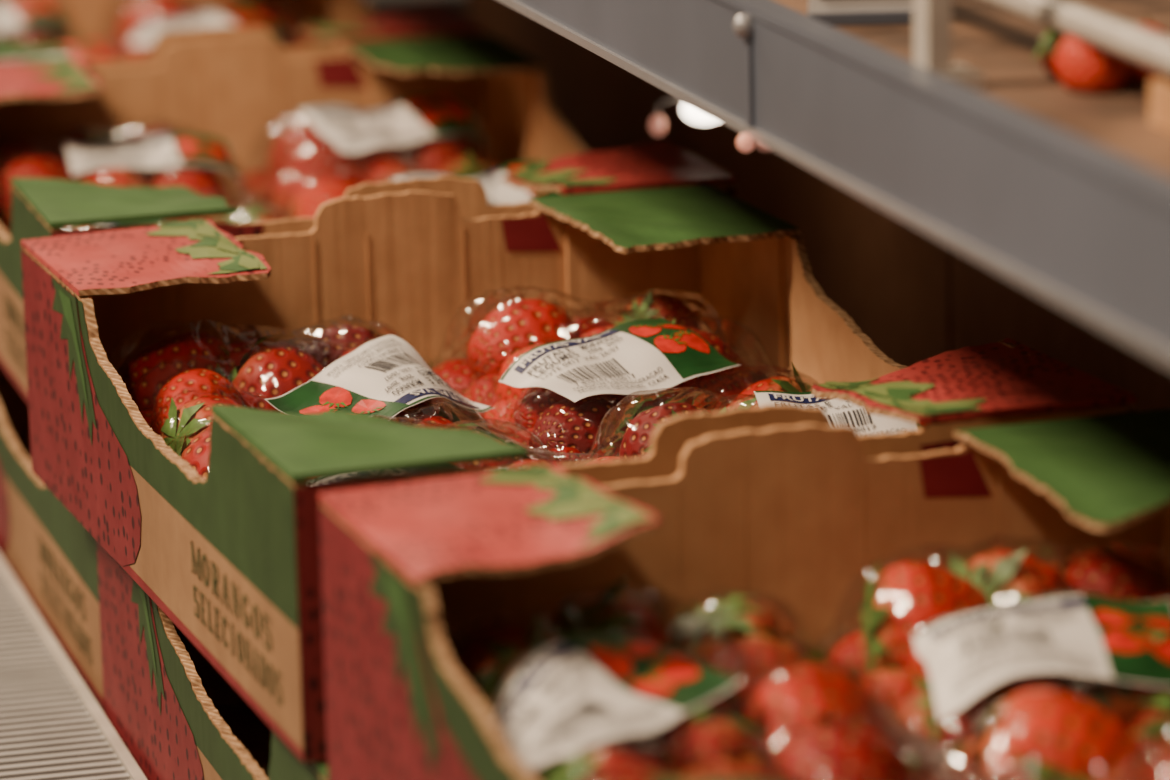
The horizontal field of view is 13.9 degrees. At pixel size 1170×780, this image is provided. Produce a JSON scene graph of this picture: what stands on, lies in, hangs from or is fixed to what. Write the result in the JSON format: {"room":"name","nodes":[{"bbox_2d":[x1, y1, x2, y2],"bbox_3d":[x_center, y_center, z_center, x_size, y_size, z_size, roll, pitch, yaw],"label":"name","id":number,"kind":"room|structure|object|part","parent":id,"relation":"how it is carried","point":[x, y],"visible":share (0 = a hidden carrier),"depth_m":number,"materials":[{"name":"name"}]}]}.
{"room":"grocery store","nodes":[
{"label":"grocery store","id":0,"kind":"room"},
{"label":"floor","id":1,"kind":"structure","parent":0,"visible":0},
{"bbox_2d":[0,0,1169,779],"bbox_3d":[0.012,0.019,2.378,1.035,1.905,3.907,-5,13,-15],"label":"display shelf","id":2,"kind":"object","parent":1,"relation":"on","point":[53,726],"depth_m":1.58,"materials":[{"name":"grey metal"}]},
{"bbox_2d":[0,364,103,707],"bbox_3d":[-0.126,0.026,2.362,0.319,0.111,0.467,-5,13,-15],"label":"crate","id":3,"kind":"object","parent":2,"relation":"on","point":[51,555],"visible":0.09,"depth_m":2.24,"materials":[{"name":"cardboard"}]},
{"bbox_2d":[0,35,736,401],"bbox_3d":[-0.144,-0.089,2.394,0.319,0.111,0.467,-5,13,-14],"label":"crate","id":4,"kind":"object","parent":3,"relation":"on","point":[242,92],"visible":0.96,"depth_m":2.57,"materials":[{"name":"cardboard"}]},
{"bbox_2d":[0,126,240,236],"bbox_3d":[-0.244,-0.093,2.490,0.146,0.074,0.203,-5,13,-15],"label":"strawberry punnet","id":5,"kind":"object","parent":4,"relation":"in","point":[154,156],"visible":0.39,"depth_m":2.48,"materials":[{"name":"red plant"}]},
{"bbox_2d":[66,205,277,228],"bbox_3d":[-0.193,-0.049,2.275,0.157,0.076,0.203,-5,13,-14],"label":"strawberry punnet","id":6,"kind":"object","parent":4,"relation":"in","point":[252,214],"visible":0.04,"depth_m":2.33,"materials":[{"name":"plastic"}]},
{"bbox_2d":[235,94,490,219],"bbox_3d":[-0.102,-0.106,2.526,0.146,0.077,0.203,-5,13,-14],"label":"strawberry punnet","id":7,"kind":"object","parent":4,"relation":"in","point":[342,148],"visible":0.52,"depth_m":2.54,"materials":[{"name":"red plant"}]},
{"bbox_2d":[391,160,564,204],"bbox_3d":[-0.044,-0.060,2.319,0.146,0.077,0.203,-5,13,-14],"label":"strawberry punnet","id":8,"kind":"object","parent":4,"relation":"in","point":[497,192],"visible":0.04,"depth_m":2.35,"materials":[{"name":"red plastic"}]},
{"bbox_2d":[0,555,146,779],"bbox_3d":[-0.365,0.102,2.285,0.187,0.010,3.102,-5,13,-15],"label":"grille","id":9,"kind":"object","parent":2,"relation":"attached to","point":[53,726],"depth_m":2.09,"materials":[{"name":"white plastic"}]},
{"bbox_2d":[96,541,327,779],"bbox_3d":[0.007,0.126,1.907,0.319,0.112,0.467,-5,13,-16],"label":"crate","id":10,"kind":"object","parent":2,"relation":"on","point":[174,712],"visible":0.02,"depth_m":1.98,"materials":[{"name":"cardboard"}]},
{"bbox_2d":[21,184,1136,762],"bbox_3d":[-0.022,0.014,1.927,0.319,0.112,0.467,-5,13,-17],"label":"crate","id":11,"kind":"object","parent":10,"relation":"on","point":[231,556],"visible":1,"depth_m":2.01,"materials":[{"name":"cardboard"}]},
{"bbox_2d":[121,324,493,478],"bbox_3d":[-0.117,0.015,2.000,0.155,0.071,0.206,-6,13,-18],"label":"strawberry punnet","id":12,"kind":"object","parent":11,"relation":"in","point":[174,382],"visible":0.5,"depth_m":1.99,"materials":[{"name":"red plant"}]},
{"bbox_2d":[307,423,559,482],"bbox_3d":[-0.057,0.058,1.798,0.153,0.072,0.207,-5,13,-17],"label":"strawberry punnet","id":13,"kind":"object","parent":11,"relation":"in","point":[518,462],"visible":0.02,"depth_m":1.82,"materials":[{"name":"clear plastic"}]},
{"bbox_2d":[429,289,811,464],"bbox_3d":[0.019,0.002,2.042,0.146,0.076,0.203,-5,13,-16],"label":"strawberry punnet","id":14,"kind":"object","parent":11,"relation":"in","point":[575,386],"visible":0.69,"depth_m":2.00,"materials":[{"name":"red plant"}]},
{"bbox_2d":[591,391,923,461],"bbox_3d":[0.089,0.045,1.851,0.158,0.074,0.204,-5,13,-17],"label":"strawberry punnet","id":15,"kind":"object","parent":11,"relation":"in","point":[636,441],"visible":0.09,"depth_m":1.88,"materials":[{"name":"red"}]},
{"bbox_2d":[468,0,668,152],"bbox_3d":[0.066,-0.218,3.071,0.170,0.265,0.490,-5,13,-15],"label":"panel","id":16,"kind":"object","parent":2,"relation":"on","point":[607,107],"visible":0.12,"depth_m":3.00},
{"bbox_2d":[650,96,767,148],"bbox_3d":[0.062,-0.196,2.389,0.062,0.153,0.023,-1,13,2],"label":"spot lamp","id":17,"kind":"object","parent":2,"relation":"attached to","point":[657,124],"visible":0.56,"depth_m":2.40,"materials":[{"name":"glowing white lamp glass"},{"name":"metal"}]},
{"bbox_3d":[0.048,-0.145,2.399,0.025,0.016,0.002,-3,13,-8],"label":"arm","id":18,"kind":"part","parent":17,"relation":"part of","materials":[{"name":"metal"}]},
{"bbox_2d":[669,94,951,366],"bbox_3d":[0.196,-0.114,2.599,0.170,0.265,0.490,-5,13,-15],"label":"panel","id":19,"kind":"object","parent":2,"relation":"on","point":[893,278],"visible":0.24,"depth_m":2.49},
{"bbox_3d":[0.160,-0.590,2.340,0.586,0.707,3.800,-5,13,-14],"label":"upper shelf","id":20,"kind":"part","parent":2,"relation":"part of","materials":[{"name":"grey metal"}]},
{"bbox_2d":[807,0,912,24],"bbox_3d":[0.102,-0.142,1.717,0.045,0.020,0.014,-1,13,0],"label":"shelf rail","id":21,"kind":"object","parent":2,"relation":"on","point":[829,12],"visible":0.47,"depth_m":1.71,"materials":[{"name":"white metal"}]},
{"bbox_2d":[951,247,1169,411],"bbox_3d":[0.325,-0.010,2.126,0.170,0.265,0.490,-5,13,-15],"label":"panel","id":22,"kind":"object","parent":2,"relation":"on","point":[988,306],"visible":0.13,"depth_m":2.21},
{"bbox_3d":[-0.016,-0.262,2.206,0.011,0.011,3.300,-5,13,-14],"label":"wire rail","id":23,"kind":"part","parent":2,"relation":"part of","materials":[{"name":"white plastic"}]},
{"bbox_2d":[1034,17,1169,91],"bbox_3d":[0.167,-0.112,1.577,0.044,0.022,0.049,11,18,43],"label":"strawberries","id":24,"kind":"object","parent":2,"relation":"on","point":[1079,65],"visible":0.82,"depth_m":1.56,"materials":[{"name":"red plant"}]},
{"bbox_2d":[1149,78,1169,132],"bbox_3d":[0.253,-0.066,1.381,0.090,0.014,0.260,-5,13,-14],"label":"cardboard tray","id":25,"kind":"object","parent":2,"relation":"on","point":[1159,89],"visible":1,"depth_m":1.48,"materials":[{"name":"brown cardboard"}]},
{"bbox_3d":[0.153,0.225,1.457,0.319,0.111,0.467,-5,13,-16],"label":"crate","id":26,"kind":"object","parent":2,"relation":"on","visible":0},
{"bbox_2d":[318,409,1169,779],"bbox_3d":[0.134,0.114,1.468,0.319,0.114,0.467,-5,13,-17],"label":"crate","id":27,"kind":"object","parent":26,"relation":"on","point":[793,519],"visible":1,"depth_m":1.66,"materials":[{"name":"cardboard"}]},
{"bbox_2d":[453,575,918,779],"bbox_3d":[0.024,0.111,1.548,0.157,0.076,0.203,-6,13,-18],"label":"strawberry punnet","id":28,"kind":"object","parent":27,"relation":"in","point":[604,691],"visible":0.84,"depth_m":1.53,"materials":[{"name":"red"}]},
{"bbox_2d":[826,544,1169,779],"bbox_3d":[0.167,0.099,1.595,0.153,0.072,0.207,-5,13,-17],"label":"strawberry punnet","id":29,"kind":"object","parent":27,"relation":"in","point":[999,664],"visible":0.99,"depth_m":1.56,"materials":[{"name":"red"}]},
{"bbox_2d":[1164,770,1169,779],"bbox_3d":[0.239,0.145,1.388,0.146,0.076,0.203,-5,13,-17],"label":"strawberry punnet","id":30,"kind":"object","parent":27,"relation":"in","point":[1167,777],"visible":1,"depth_m":1.43,"materials":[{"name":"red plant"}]},
{"bbox_3d":[-0.253,-0.075,2.819,0.319,0.111,0.467,-5,13,-15],"label":"crate","id":31,"kind":"object","parent":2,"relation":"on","visible":0},
{"bbox_2d":[0,0,484,72],"bbox_3d":[-0.270,-0.194,2.870,0.319,0.112,0.467,-5,13,-15],"label":"crate","id":32,"kind":"object","parent":31,"relation":"on","point":[340,22],"visible":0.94,"depth_m":2.73,"materials":[{"name":"cardboard"}]},
{"bbox_2d":[0,0,72,45],"bbox_3d":[-0.370,-0.197,2.955,0.146,0.077,0.203,-5,13,-15],"label":"strawberry punnet","id":33,"kind":"object","parent":32,"relation":"in","point":[40,22],"visible":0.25,"depth_m":2.98,"materials":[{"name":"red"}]},
{"bbox_2d":[0,39,117,61],"bbox_3d":[-0.314,-0.152,2.752,0.146,0.077,0.203,-5,13,-15],"label":"strawberry punnet","id":34,"kind":"object","parent":32,"relation":"in","point":[80,49],"visible":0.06,"depth_m":2.79,"materials":[{"name":"red food"}]},
{"bbox_2d":[105,0,333,58],"bbox_3d":[-0.227,-0.207,2.992,0.146,0.076,0.203,-5,13,-15],"label":"strawberry punnet","id":35,"kind":"object","parent":32,"relation":"in","point":[138,30],"visible":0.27,"depth_m":2.99,"materials":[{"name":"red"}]}
]}

